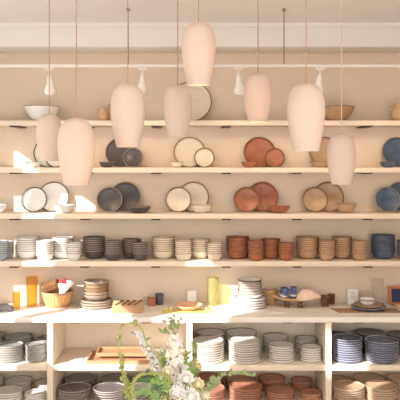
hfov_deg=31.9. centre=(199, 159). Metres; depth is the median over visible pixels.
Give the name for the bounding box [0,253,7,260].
bowl
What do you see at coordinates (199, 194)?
dinner plate
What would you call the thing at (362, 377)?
plate
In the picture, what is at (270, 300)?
wicker basket
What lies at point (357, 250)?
bowl
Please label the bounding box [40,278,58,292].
cloth
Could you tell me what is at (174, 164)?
bowl
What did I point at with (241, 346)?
plate
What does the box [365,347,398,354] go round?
plate
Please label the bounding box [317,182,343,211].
dinner plate
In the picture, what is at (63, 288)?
linen cloth
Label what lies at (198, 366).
rose
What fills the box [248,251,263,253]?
bowl
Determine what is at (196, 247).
bowl
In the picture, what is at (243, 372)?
leafy sprig
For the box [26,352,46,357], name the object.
plate
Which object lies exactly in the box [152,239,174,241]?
bowl
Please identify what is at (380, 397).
plate
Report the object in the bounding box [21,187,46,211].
salad plate
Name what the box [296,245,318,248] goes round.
bowl
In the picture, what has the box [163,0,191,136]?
pendant lamp
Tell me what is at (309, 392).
plate
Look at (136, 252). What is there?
bowl
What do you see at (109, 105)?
jug
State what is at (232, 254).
bowl
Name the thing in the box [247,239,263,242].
bowl
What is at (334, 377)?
plate
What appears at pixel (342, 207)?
bowl
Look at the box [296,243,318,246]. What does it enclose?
bowl
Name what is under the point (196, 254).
bowl
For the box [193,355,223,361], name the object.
plate
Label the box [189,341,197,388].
spike
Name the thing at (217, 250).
bowl
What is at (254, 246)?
bowl
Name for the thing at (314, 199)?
salad plate
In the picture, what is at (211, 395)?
plate
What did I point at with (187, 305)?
shallow bowl
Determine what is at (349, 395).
plate
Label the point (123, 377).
stem
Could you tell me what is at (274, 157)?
plate
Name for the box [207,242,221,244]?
bowl
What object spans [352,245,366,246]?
bowl
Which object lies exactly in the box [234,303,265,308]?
plate
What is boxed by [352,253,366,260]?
bowl
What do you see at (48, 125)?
pendant lamp
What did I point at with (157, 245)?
bowl
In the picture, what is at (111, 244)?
bowl
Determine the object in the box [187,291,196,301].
tent card
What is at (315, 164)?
bowl
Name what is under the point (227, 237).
bowl
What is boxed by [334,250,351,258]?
bowl
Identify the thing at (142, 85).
track spotlight
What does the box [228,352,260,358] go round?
plate
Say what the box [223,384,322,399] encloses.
shelf
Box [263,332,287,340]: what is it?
plate
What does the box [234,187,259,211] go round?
salad plate
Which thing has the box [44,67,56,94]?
track spotlight
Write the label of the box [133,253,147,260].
bowl
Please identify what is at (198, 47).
pendant lamp
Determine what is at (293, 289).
cup
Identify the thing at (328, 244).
bowl
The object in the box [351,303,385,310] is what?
dinner plate
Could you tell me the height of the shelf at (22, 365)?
0.044 m
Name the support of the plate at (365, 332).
on the plate
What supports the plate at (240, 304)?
on the plate at (243, 307)
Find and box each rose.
[159,347,169,399]
[162,366,172,398]
[177,371,194,388]
[183,388,199,399]
[191,377,204,392]
[192,361,203,376]
[199,389,210,399]
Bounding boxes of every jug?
[97,107,107,119]
[106,104,110,119]
[389,103,399,119]
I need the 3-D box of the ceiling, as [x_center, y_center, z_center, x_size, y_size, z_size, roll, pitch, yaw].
[0.100,-1.175,2.300,5.100,0.100,7.600,0,0,0]
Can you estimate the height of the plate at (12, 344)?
0.027 m
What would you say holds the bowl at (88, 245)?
on the bowl at (85, 247)
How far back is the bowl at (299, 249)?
5.91 m
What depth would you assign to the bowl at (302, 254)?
5.92 m
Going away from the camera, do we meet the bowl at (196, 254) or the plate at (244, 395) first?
the plate at (244, 395)
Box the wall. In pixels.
[0,53,399,302]
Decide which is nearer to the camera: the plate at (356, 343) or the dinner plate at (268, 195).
the plate at (356, 343)
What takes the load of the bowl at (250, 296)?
on the plate at (237, 297)
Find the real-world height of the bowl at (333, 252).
0.062 m
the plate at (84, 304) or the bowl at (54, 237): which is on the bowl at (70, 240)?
the bowl at (54, 237)
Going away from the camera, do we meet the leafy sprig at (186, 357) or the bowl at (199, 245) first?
the leafy sprig at (186, 357)
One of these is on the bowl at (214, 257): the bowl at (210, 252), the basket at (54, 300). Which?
the bowl at (210, 252)
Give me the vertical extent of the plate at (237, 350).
0.027 m
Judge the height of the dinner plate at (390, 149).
0.266 m
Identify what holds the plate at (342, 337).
on the plate at (356, 343)
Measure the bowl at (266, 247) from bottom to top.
0.072 m
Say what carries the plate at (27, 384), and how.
on the plate
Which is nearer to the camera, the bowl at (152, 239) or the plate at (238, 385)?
the plate at (238, 385)
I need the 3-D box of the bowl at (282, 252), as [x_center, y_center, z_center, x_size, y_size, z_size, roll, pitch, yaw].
[0.721,0.791,5.873,0.129,0.062,0.129,0,0,-16]
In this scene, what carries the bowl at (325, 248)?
on the bowl at (323, 250)
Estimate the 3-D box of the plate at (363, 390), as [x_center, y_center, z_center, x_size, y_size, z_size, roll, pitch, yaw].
[1.204,1.858,5.687,0.265,0.027,0.265,0,0,-19]
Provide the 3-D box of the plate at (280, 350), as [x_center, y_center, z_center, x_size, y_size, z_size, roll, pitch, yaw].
[0.661,1.524,5.687,0.215,0.027,0.215,0,0,-4]
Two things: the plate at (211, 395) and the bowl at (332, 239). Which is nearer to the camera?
the plate at (211, 395)
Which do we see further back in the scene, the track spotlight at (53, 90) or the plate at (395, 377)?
the plate at (395, 377)
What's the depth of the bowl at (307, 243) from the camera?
5.90 m
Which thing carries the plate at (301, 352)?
on the plate at (309, 356)
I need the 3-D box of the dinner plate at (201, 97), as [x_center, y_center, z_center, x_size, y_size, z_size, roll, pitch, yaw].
[-0.082,-0.504,6.045,0.368,0.356,0.111,0,0,1]
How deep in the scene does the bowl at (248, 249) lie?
5.81 m
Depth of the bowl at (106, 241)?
5.83 m
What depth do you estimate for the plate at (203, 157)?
6.02 m
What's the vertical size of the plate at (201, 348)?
0.027 m
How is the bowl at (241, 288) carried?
on the bowl at (245, 292)
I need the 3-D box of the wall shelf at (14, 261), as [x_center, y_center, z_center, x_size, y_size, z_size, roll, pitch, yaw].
[0.100,0.867,5.949,4.760,0.053,0.299,0,0,0]
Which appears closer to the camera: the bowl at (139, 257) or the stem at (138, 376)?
the stem at (138, 376)
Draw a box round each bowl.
[0,204,6,212]
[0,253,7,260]
[6,251,13,258]
[16,236,38,239]
[16,239,38,241]
[16,242,35,244]
[16,244,35,246]
[16,246,35,248]
[16,248,35,250]
[16,250,36,258]
[23,105,59,119]
[26,162,40,166]
[36,239,53,242]
[36,242,53,245]
[36,244,53,247]
[36,247,53,249]
[36,249,53,251]
[36,250,53,253]
[36,253,53,260]
[52,236,72,239]
[52,239,72,241]
[54,204,74,212]
[54,244,66,246]
[54,251,66,258]
[66,242,81,244]
[66,246,81,249]
[66,251,80,253]
[66,253,80,260]
[67,244,81,246]
[82,236,104,239]
[82,239,104,241]
[82,250,104,258]
[83,241,104,244]
[83,243,104,246]
[83,246,104,248]
[83,248,104,250]
[83,293,108,300]
[84,278,108,284]
[84,282,108,287]
[84,285,108,289]
[84,287,108,292]
[84,290,108,295]
[99,162,114,166]
[105,239,120,242]
[105,243,120,245]
[105,245,120,247]
[105,247,120,249]
[105,249,120,251]
[105,251,120,253]
[105,253,120,260]
[122,238,140,241]
[122,250,134,258]
[127,205,150,212]
[133,242,146,244]
[133,244,147,246]
[133,247,146,249]
[133,248,147,251]
[133,250,147,253]
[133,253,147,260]
[152,235,174,239]
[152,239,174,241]
[152,241,174,244]
[152,243,174,246]
[152,245,174,248]
[152,248,174,250]
[152,250,174,258]
[170,162,182,166]
[174,301,202,310]
[175,239,190,242]
[175,242,191,244]
[175,244,191,247]
[175,246,191,249]
[175,249,191,251]
[175,250,191,253]
[175,253,191,260]
[190,238,209,241]
[191,204,211,212]
[191,248,206,250]
[192,241,209,243]
[192,244,206,246]
[192,246,206,248]
[192,250,207,258]
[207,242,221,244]
[207,246,221,249]
[207,249,221,251]
[207,251,221,253]
[207,253,221,260]
[226,236,248,239]
[226,239,248,241]
[226,241,247,244]
[226,243,247,246]
[226,245,247,248]
[226,247,247,250]
[226,249,247,258]
[237,288,262,293]
[237,291,262,298]
[238,277,261,282]
[238,281,261,285]
[238,283,261,287]
[238,285,261,290]
[241,162,256,166]
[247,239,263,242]
[248,243,263,244]
[248,245,263,247]
[248,247,263,249]
[248,249,263,251]
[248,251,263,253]
[248,253,263,260]
[261,238,280,241]
[263,251,278,258]
[264,244,277,246]
[264,246,277,248]
[264,248,277,250]
[267,205,289,212]
[278,242,293,244]
[278,244,293,246]
[278,246,293,249]
[278,249,293,251]
[278,250,293,253]
[278,252,293,260]
[296,236,318,239]
[296,239,318,241]
[296,241,318,244]
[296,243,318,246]
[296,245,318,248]
[296,248,318,250]
[296,250,318,258]
[310,162,326,166]
[319,239,334,242]
[319,243,334,245]
[319,245,334,247]
[319,247,334,249]
[319,249,334,251]
[319,251,334,253]
[319,253,334,260]
[325,105,354,119]
[332,236,351,239]
[332,239,351,241]
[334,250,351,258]
[335,242,351,243]
[335,244,351,246]
[335,246,351,248]
[335,248,351,250]
[336,203,355,212]
[352,240,366,242]
[352,243,366,244]
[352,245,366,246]
[352,247,366,249]
[352,249,366,251]
[352,251,366,253]
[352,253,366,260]
[359,297,374,304]
[371,233,394,237]
[371,237,394,239]
[371,239,394,241]
[371,241,394,244]
[371,243,394,246]
[371,245,394,248]
[371,248,394,250]
[371,249,394,258]
[380,162,395,166]
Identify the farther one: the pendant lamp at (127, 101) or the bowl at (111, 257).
the bowl at (111, 257)
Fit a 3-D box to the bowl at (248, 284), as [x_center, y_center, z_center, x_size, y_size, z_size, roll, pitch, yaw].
[0.423,1.052,5.929,0.206,0.050,0.206,0,0,0]
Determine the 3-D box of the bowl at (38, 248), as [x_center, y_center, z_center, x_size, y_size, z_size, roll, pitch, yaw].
[-1.300,0.757,5.872,0.146,0.062,0.146,0,0,-14]
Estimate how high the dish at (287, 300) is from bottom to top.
0.099 m
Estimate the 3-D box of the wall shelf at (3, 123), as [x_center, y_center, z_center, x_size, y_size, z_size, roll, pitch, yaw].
[0.100,-0.302,5.949,4.760,0.053,0.299,0,0,0]
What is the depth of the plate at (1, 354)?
5.60 m
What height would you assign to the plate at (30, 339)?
0.027 m
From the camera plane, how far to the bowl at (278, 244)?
5.82 m
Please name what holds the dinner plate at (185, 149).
on the wall shelf at (11, 170)
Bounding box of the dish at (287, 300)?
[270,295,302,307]
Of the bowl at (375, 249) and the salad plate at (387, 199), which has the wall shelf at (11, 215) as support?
the salad plate at (387, 199)
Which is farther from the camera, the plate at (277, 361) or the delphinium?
the plate at (277, 361)
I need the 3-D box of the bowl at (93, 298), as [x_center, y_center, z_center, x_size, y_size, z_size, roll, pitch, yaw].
[-0.878,1.158,5.929,0.216,0.050,0.216,0,0,0]
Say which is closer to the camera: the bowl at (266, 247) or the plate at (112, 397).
the plate at (112, 397)
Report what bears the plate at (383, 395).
on the plate at (380, 397)
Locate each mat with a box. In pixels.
[162,310,204,312]
[330,308,399,312]
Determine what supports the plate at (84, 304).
on the plate at (87, 307)
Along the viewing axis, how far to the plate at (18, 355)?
5.60 m
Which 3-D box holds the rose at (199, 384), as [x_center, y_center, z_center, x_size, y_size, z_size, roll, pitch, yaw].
[-0.077,1.333,3.825,0.088,0.335,0.309,0,0,-38]
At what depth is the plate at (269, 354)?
5.60 m
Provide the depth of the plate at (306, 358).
5.62 m
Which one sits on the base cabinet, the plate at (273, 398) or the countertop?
the countertop
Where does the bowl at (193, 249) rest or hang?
on the bowl at (196, 254)
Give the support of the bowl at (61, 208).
on the wall shelf at (11, 215)
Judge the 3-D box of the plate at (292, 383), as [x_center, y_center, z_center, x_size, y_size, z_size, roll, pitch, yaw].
[0.865,1.895,5.952,0.187,0.027,0.187,0,0,0]
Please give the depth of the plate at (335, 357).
5.59 m
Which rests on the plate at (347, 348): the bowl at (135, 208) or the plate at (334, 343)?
the plate at (334, 343)
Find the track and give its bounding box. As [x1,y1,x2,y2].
[0,8,399,67]
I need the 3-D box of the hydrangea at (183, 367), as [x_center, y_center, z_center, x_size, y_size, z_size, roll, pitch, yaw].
[-0.106,1.309,3.880,0.146,0.382,0.079,0,0,0]
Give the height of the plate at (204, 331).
0.027 m
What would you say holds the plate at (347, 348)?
on the plate at (344, 350)
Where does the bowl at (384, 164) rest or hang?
on the wall shelf at (11, 170)
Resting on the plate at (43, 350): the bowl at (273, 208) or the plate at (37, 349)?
the plate at (37, 349)
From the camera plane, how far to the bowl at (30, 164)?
5.84 m
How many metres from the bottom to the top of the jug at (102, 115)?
0.118 m
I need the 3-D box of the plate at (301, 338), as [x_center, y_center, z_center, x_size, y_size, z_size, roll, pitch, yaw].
[0.902,1.524,5.952,0.187,0.027,0.187,0,0,23]
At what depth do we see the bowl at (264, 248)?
5.91 m
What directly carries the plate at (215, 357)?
on the plate at (208, 360)
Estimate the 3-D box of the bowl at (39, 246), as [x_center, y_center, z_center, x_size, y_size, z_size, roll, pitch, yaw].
[-1.299,0.740,5.871,0.146,0.062,0.146,0,0,19]
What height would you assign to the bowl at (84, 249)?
0.072 m
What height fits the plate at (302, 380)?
0.027 m
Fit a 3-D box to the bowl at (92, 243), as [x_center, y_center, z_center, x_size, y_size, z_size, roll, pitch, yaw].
[-0.906,0.730,5.991,0.192,0.072,0.192,0,0,31]
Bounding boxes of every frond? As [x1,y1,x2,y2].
[118,381,154,399]
[136,387,164,399]
[138,376,169,399]
[146,369,167,398]
[146,376,172,399]
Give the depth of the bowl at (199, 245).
5.91 m
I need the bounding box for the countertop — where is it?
[0,303,399,322]
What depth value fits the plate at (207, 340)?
5.69 m
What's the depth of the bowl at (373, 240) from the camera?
5.91 m
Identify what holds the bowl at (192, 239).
on the bowl at (209, 241)
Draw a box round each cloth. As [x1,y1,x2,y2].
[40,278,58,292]
[58,278,66,283]
[58,280,73,292]
[296,288,320,300]
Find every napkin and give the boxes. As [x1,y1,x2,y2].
[0,303,13,311]
[267,311,283,313]
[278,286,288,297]
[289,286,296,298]
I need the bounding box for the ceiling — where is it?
[0,0,399,22]
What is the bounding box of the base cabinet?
[0,323,399,399]
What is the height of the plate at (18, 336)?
0.027 m
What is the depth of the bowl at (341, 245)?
5.91 m
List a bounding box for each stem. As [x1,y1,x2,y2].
[115,319,168,399]
[130,371,176,399]
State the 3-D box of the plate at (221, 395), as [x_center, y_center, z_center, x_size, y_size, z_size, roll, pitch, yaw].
[0.068,1.895,5.688,0.265,0.027,0.265,0,0,42]
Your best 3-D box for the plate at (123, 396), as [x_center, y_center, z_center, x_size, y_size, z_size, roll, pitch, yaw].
[-0.734,1.913,5.686,0.265,0.027,0.265,0,0,-11]
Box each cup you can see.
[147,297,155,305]
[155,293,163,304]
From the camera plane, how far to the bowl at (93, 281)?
5.98 m
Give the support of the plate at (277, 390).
on the plate at (267, 393)
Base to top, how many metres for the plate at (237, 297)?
0.027 m
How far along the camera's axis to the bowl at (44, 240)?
5.84 m
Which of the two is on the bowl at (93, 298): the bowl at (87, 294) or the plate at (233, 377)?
the bowl at (87, 294)
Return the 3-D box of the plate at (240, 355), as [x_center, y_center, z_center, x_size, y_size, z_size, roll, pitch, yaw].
[0.363,1.560,5.689,0.265,0.027,0.265,0,0,28]
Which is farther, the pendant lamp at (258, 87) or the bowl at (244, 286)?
the bowl at (244, 286)
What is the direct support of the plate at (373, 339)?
on the plate at (380, 346)
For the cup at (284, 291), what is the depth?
5.90 m
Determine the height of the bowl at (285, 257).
0.062 m
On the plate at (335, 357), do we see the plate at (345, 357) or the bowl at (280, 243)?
the plate at (345, 357)
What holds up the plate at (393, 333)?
on the plate
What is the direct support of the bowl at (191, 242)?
on the bowl at (181, 246)
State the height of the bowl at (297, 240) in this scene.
0.072 m
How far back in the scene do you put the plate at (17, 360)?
5.60 m
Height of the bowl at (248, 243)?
0.062 m
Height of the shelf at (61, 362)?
0.044 m
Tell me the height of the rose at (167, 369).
0.403 m
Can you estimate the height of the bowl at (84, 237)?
0.072 m
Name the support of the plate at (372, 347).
on the plate at (368, 348)
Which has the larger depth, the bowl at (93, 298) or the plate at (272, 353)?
the bowl at (93, 298)
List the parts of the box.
panel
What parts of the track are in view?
rod, rail, rod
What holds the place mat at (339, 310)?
on the countertop
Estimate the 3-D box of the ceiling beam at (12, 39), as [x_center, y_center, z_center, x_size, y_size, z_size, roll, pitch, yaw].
[0.100,-1.028,5.933,4.800,0.194,0.335,0,0,0]
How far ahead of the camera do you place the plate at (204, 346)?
5.57 m
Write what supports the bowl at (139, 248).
on the bowl at (137, 250)
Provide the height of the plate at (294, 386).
0.027 m
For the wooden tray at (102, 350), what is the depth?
5.80 m
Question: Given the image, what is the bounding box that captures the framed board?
[388,286,399,304]
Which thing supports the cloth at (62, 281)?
in the basket at (54, 300)
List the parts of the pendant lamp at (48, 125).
lamp shade, cord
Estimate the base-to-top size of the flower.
0.654 m
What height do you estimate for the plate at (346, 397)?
0.027 m
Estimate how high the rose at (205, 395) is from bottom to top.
0.253 m
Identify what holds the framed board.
on the countertop
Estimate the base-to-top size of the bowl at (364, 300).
0.050 m
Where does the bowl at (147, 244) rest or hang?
on the bowl at (139, 248)
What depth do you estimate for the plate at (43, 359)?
5.62 m
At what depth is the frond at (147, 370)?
3.78 m
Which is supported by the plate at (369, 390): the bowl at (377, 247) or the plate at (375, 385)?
the plate at (375, 385)
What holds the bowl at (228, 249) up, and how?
on the bowl at (232, 254)
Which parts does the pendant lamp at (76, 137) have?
lamp shade, cord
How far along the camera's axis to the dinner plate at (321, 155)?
6.06 m
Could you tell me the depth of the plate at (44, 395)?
5.62 m
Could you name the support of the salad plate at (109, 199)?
on the wall shelf at (11, 215)
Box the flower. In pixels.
[158,314,183,399]
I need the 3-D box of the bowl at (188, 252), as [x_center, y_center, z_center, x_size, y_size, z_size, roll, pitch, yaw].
[-0.138,0.791,5.873,0.140,0.062,0.140,0,0,-35]
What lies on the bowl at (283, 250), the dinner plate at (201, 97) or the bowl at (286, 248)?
the bowl at (286, 248)
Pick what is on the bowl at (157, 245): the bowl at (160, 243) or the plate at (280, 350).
the bowl at (160, 243)
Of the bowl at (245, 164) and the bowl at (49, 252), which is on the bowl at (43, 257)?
the bowl at (49, 252)
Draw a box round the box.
[112,301,143,312]
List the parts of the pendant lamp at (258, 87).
lamp shade, cord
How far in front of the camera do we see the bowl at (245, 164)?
5.84 m
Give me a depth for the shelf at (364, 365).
5.55 m
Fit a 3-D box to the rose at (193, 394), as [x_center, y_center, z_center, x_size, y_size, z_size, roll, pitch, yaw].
[-0.111,1.351,3.771,0.099,0.300,0.370,0,0,-30]
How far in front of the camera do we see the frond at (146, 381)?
3.70 m
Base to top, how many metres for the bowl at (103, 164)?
0.048 m
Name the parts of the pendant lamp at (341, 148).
lamp shade, cord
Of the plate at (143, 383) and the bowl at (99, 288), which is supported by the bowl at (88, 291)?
the bowl at (99, 288)
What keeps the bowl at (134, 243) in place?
on the bowl at (147, 244)
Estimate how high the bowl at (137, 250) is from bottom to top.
0.062 m
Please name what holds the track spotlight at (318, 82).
hanging from the track
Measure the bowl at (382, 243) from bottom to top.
0.072 m
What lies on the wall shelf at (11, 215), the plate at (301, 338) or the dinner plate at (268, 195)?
the dinner plate at (268, 195)
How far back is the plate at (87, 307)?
5.82 m
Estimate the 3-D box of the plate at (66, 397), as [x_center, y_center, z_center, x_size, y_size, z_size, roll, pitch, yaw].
[-1.021,1.895,5.687,0.265,0.027,0.265,0,0,6]
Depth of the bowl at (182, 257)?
5.82 m
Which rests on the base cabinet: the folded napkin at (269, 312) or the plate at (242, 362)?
the plate at (242, 362)
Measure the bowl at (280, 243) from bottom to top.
0.062 m
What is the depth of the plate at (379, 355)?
5.58 m
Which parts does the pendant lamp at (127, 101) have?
cord, lamp shade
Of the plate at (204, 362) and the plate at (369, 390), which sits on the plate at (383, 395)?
the plate at (369, 390)
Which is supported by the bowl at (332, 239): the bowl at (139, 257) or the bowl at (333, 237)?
the bowl at (333, 237)
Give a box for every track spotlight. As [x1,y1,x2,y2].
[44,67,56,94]
[137,67,147,94]
[234,67,243,94]
[315,67,323,92]
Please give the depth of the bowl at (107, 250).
5.81 m
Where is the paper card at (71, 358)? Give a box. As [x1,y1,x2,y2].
[69,357,83,360]
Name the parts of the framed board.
panel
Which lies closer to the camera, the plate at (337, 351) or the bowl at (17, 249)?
the plate at (337, 351)
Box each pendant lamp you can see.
[36,0,60,160]
[57,0,94,184]
[111,0,144,147]
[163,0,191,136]
[181,0,215,85]
[244,0,271,121]
[287,0,324,150]
[327,0,355,184]
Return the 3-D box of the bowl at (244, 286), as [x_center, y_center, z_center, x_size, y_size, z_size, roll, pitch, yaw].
[0.426,1.071,5.929,0.206,0.050,0.206,0,0,0]
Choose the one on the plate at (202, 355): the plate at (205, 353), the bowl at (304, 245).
the plate at (205, 353)
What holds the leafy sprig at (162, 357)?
in the vase
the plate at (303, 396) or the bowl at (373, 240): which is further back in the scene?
the bowl at (373, 240)
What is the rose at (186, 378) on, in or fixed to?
on the rose
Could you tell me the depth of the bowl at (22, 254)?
5.92 m
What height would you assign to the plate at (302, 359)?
0.027 m
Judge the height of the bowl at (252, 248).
0.062 m
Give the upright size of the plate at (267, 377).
0.027 m
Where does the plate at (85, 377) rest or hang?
on the plate
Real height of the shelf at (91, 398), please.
0.044 m
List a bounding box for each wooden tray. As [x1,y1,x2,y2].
[86,350,151,363]
[96,346,151,355]
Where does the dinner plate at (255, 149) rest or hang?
on the wall shelf at (11, 170)
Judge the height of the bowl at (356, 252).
0.062 m
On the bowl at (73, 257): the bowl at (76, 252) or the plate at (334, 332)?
the bowl at (76, 252)
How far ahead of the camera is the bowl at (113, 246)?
5.81 m
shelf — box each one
[0,120,399,127]
[0,167,399,173]
[0,211,399,219]
[0,256,399,267]
[0,353,46,370]
[53,347,186,370]
[57,384,180,399]
[193,347,325,370]
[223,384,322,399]
[332,354,399,370]
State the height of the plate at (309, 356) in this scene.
0.027 m
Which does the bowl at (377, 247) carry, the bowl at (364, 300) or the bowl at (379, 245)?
the bowl at (379, 245)
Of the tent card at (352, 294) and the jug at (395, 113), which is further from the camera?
the tent card at (352, 294)
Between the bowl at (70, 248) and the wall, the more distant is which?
the wall
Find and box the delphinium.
[131,330,175,385]
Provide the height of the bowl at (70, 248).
0.062 m
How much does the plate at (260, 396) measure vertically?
0.027 m
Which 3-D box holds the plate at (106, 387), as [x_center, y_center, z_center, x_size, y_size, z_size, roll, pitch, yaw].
[-0.735,1.858,5.687,0.265,0.027,0.265,0,0,-8]
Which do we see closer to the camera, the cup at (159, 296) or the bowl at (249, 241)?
the bowl at (249, 241)
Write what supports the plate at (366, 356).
on the plate at (381, 362)
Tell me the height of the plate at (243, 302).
0.027 m
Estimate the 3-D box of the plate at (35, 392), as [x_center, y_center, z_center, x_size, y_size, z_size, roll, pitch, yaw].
[-1.338,1.895,5.686,0.171,0.027,0.171,0,0,19]
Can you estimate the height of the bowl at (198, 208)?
0.068 m
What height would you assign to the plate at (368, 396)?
0.027 m
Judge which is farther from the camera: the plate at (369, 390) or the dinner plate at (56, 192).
the dinner plate at (56, 192)
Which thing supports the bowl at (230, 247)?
on the bowl at (228, 249)
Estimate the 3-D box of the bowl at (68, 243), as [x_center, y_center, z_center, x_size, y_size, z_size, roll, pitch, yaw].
[-1.057,0.723,5.872,0.126,0.062,0.126,0,0,23]
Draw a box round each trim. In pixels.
[0,23,399,26]
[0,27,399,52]
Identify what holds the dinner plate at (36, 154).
on the wall shelf at (11, 170)
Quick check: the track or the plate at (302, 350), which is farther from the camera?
the plate at (302, 350)
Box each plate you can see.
[0,340,22,348]
[0,345,22,351]
[0,347,23,353]
[0,350,22,355]
[0,352,22,357]
[0,355,22,360]
[0,357,22,362]
[0,385,23,395]
[0,391,22,397]
[0,392,23,399]
[5,332,32,340]
[5,336,32,342]
[6,375,31,384]
[6,381,31,386]
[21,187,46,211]
[25,341,45,348]
[25,348,45,352]
[25,351,45,354]
[25,355,45,359]
[25,357,45,361]
[25,388,45,396]
[25,393,45,398]
[26,345,46,350]
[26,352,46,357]
[33,144,50,166]
[35,378,46,386]
[36,335,46,341]
[41,182,68,211]
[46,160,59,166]
[58,382,90,393]
[58,388,90,396]
[58,391,90,398]
[58,393,90,399]
[65,372,95,382]
[80,301,111,306]
[81,297,111,303]
[81,303,112,308]
[93,382,124,393]
[93,390,123,396]
[93,392,123,398]
[93,394,124,399]
[97,187,121,211]
[99,372,130,382]
[105,139,135,166]
[113,182,140,211]
[123,148,142,166]
[133,372,163,381]
[134,382,157,392]
[165,187,190,211]
[174,137,204,166]
[180,82,211,119]
[182,182,208,211]
[193,335,223,345]
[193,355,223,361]
[193,358,223,363]
[194,148,214,166]
[195,372,222,381]
[196,328,224,335]
[196,344,223,349]
[196,346,223,351]
[196,348,223,354]
[196,351,223,356]
[196,353,223,358]
[197,341,223,347]
[199,383,224,393]
[210,390,224,396]
[210,391,224,398]
[225,374,255,381]
[226,328,256,335]
[228,335,260,345]
[228,346,260,351]
[228,350,260,356]
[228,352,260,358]
[229,342,260,347]
[229,344,260,349]
[229,349,260,354]
[229,355,260,361]
[229,358,260,363]
[229,386,261,393]
[229,391,261,398]
[229,393,261,399]
[230,380,261,391]
[230,389,261,396]
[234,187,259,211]
[234,294,265,301]
[234,298,265,303]
[234,301,265,306]
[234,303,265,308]
[244,137,274,166]
[250,182,277,211]
[259,373,284,382]
[259,379,284,384]
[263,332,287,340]
[265,148,284,166]
[266,385,294,395]
[266,391,294,397]
[266,394,293,399]
[268,340,293,348]
[268,346,294,351]
[268,348,294,353]
[268,350,294,355]
[268,352,294,357]
[268,355,294,360]
[268,357,294,362]
[290,383,312,388]
[291,376,312,384]
[291,382,312,386]
[295,335,316,341]
[295,340,316,343]
[300,343,320,350]
[300,348,320,352]
[300,350,320,354]
[300,353,320,357]
[300,355,320,359]
[300,357,320,361]
[300,388,321,396]
[300,393,321,398]
[300,395,321,399]
[302,187,327,211]
[310,137,329,166]
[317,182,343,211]
[332,330,346,335]
[332,333,361,342]
[332,338,362,344]
[332,340,361,346]
[332,343,361,349]
[332,345,361,351]
[332,347,361,353]
[332,350,362,356]
[332,352,361,358]
[332,354,362,360]
[332,356,361,362]
[332,374,351,381]
[332,380,364,391]
[332,387,364,393]
[332,389,364,396]
[332,391,364,398]
[332,394,364,399]
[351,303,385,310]
[353,328,384,336]
[353,372,384,382]
[354,301,382,308]
[365,335,397,344]
[365,341,397,347]
[365,343,397,349]
[365,345,398,351]
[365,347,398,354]
[365,350,397,356]
[365,352,397,358]
[365,354,397,360]
[365,357,397,363]
[365,380,398,391]
[365,386,398,393]
[365,388,398,396]
[365,390,398,398]
[365,392,398,399]
[375,187,399,211]
[382,137,399,166]
[387,330,399,338]
[387,372,399,382]
[390,182,399,211]
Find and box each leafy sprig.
[156,354,176,398]
[180,350,191,370]
[181,368,255,399]
[183,360,195,386]
[203,376,221,391]
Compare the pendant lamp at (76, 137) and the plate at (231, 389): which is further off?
the plate at (231, 389)
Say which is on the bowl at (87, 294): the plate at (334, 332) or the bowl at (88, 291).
the bowl at (88, 291)
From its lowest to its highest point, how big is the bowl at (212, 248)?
0.062 m
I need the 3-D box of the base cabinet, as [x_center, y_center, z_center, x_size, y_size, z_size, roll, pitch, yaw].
[0.100,1.705,5.824,4.760,0.830,0.549,0,0,0]
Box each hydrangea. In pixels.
[169,381,187,399]
[180,361,193,371]
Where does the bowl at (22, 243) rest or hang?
on the bowl at (30, 245)
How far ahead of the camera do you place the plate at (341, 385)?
5.70 m
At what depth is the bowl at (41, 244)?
5.81 m
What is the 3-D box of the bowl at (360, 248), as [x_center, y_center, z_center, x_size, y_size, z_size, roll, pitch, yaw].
[1.337,0.757,5.872,0.128,0.062,0.128,0,0,6]
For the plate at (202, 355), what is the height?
0.027 m
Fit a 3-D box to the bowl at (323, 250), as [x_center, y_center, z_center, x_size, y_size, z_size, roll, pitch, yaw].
[1.064,0.774,5.873,0.136,0.062,0.136,0,0,-21]
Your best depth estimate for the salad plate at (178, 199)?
6.03 m
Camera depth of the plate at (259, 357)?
5.58 m
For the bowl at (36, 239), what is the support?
on the bowl at (22, 243)
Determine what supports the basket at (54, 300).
on the countertop
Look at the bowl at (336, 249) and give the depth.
5.92 m
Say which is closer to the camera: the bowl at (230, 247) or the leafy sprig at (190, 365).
the leafy sprig at (190, 365)
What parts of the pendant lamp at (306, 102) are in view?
lamp shade, cord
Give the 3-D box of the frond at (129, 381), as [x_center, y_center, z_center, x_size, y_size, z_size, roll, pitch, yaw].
[-0.266,1.338,3.798,0.343,0.325,0.108,0,0,-35]
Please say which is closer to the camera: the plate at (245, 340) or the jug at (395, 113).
the plate at (245, 340)
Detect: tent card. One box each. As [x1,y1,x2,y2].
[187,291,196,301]
[347,289,357,303]
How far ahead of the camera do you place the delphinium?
3.94 m
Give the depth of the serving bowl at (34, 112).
5.83 m
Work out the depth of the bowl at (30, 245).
5.91 m
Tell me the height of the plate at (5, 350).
0.027 m
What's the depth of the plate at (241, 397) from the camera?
5.58 m
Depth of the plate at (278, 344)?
5.70 m
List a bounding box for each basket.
[42,288,72,308]
[263,288,277,304]
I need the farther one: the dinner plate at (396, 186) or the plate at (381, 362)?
the dinner plate at (396, 186)
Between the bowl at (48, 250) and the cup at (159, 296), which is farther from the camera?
the cup at (159, 296)
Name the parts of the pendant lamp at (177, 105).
lamp shade, cord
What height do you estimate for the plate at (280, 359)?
0.027 m
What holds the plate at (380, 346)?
on the plate at (372, 347)
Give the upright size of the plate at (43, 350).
0.027 m
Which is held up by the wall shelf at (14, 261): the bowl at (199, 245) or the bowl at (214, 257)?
the bowl at (214, 257)

